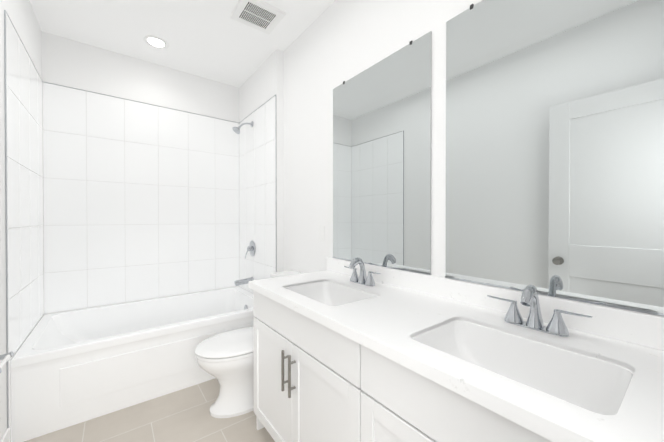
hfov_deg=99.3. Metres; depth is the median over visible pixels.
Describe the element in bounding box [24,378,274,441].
floor
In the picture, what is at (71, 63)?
wall
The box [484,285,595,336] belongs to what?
faucet
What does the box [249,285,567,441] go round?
bathroom vanity
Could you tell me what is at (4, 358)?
toilet paper holder
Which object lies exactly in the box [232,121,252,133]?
shower head
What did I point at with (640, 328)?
backsplash
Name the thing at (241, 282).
tub spout
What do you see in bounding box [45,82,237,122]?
trim
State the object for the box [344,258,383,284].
faucet
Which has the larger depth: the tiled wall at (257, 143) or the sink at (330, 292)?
the tiled wall at (257, 143)
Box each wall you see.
[0,0,47,440]
[6,13,45,441]
[46,83,237,313]
[48,33,239,313]
[238,96,275,291]
[240,0,481,292]
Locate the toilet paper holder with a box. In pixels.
[0,351,13,372]
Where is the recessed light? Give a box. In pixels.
[144,35,168,48]
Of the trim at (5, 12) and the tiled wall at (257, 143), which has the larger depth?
the tiled wall at (257, 143)
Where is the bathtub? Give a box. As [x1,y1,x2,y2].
[11,286,254,441]
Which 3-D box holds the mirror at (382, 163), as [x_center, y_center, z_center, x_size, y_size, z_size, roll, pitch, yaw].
[0.250,-0.342,1.712,0.008,1.218,0.792,0,0,-38]
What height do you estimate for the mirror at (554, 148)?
1.218 m
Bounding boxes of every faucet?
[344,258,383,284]
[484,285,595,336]
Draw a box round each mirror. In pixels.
[333,31,431,274]
[445,0,663,315]
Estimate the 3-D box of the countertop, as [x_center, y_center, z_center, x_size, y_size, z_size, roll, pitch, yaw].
[0.313,0.386,1.143,0.608,0.040,1.890,0,0,-38]
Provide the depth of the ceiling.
2.33 m
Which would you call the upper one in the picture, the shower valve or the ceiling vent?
the ceiling vent
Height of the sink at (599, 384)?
0.185 m
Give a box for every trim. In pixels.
[4,10,42,427]
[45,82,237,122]
[239,95,276,271]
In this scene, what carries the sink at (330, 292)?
in the countertop
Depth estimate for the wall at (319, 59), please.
2.12 m
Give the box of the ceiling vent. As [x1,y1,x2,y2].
[230,0,285,34]
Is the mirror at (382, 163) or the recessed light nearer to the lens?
the mirror at (382, 163)
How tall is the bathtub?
0.489 m
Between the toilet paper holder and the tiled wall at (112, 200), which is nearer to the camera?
the toilet paper holder
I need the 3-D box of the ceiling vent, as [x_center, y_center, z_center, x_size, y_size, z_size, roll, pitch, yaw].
[-0.564,-1.562,2.144,0.328,0.015,0.298,0,0,-38]
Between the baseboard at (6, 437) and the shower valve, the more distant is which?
the shower valve
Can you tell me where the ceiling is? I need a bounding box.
[30,0,334,87]
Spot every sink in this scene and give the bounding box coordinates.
[284,281,379,304]
[412,317,635,420]
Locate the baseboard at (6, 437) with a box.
[0,428,9,441]
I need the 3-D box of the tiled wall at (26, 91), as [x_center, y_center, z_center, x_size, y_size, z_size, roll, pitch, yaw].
[-2.086,0.060,1.938,0.007,2.420,0.990,0,0,-38]
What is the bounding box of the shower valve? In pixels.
[245,241,255,258]
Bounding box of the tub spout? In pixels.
[234,277,253,285]
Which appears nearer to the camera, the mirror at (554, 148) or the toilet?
the mirror at (554, 148)
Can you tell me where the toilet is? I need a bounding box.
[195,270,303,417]
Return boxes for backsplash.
[327,257,663,348]
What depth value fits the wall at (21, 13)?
1.53 m
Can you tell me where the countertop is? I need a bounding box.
[248,269,663,441]
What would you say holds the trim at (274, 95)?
attached to the tiled wall at (257, 143)

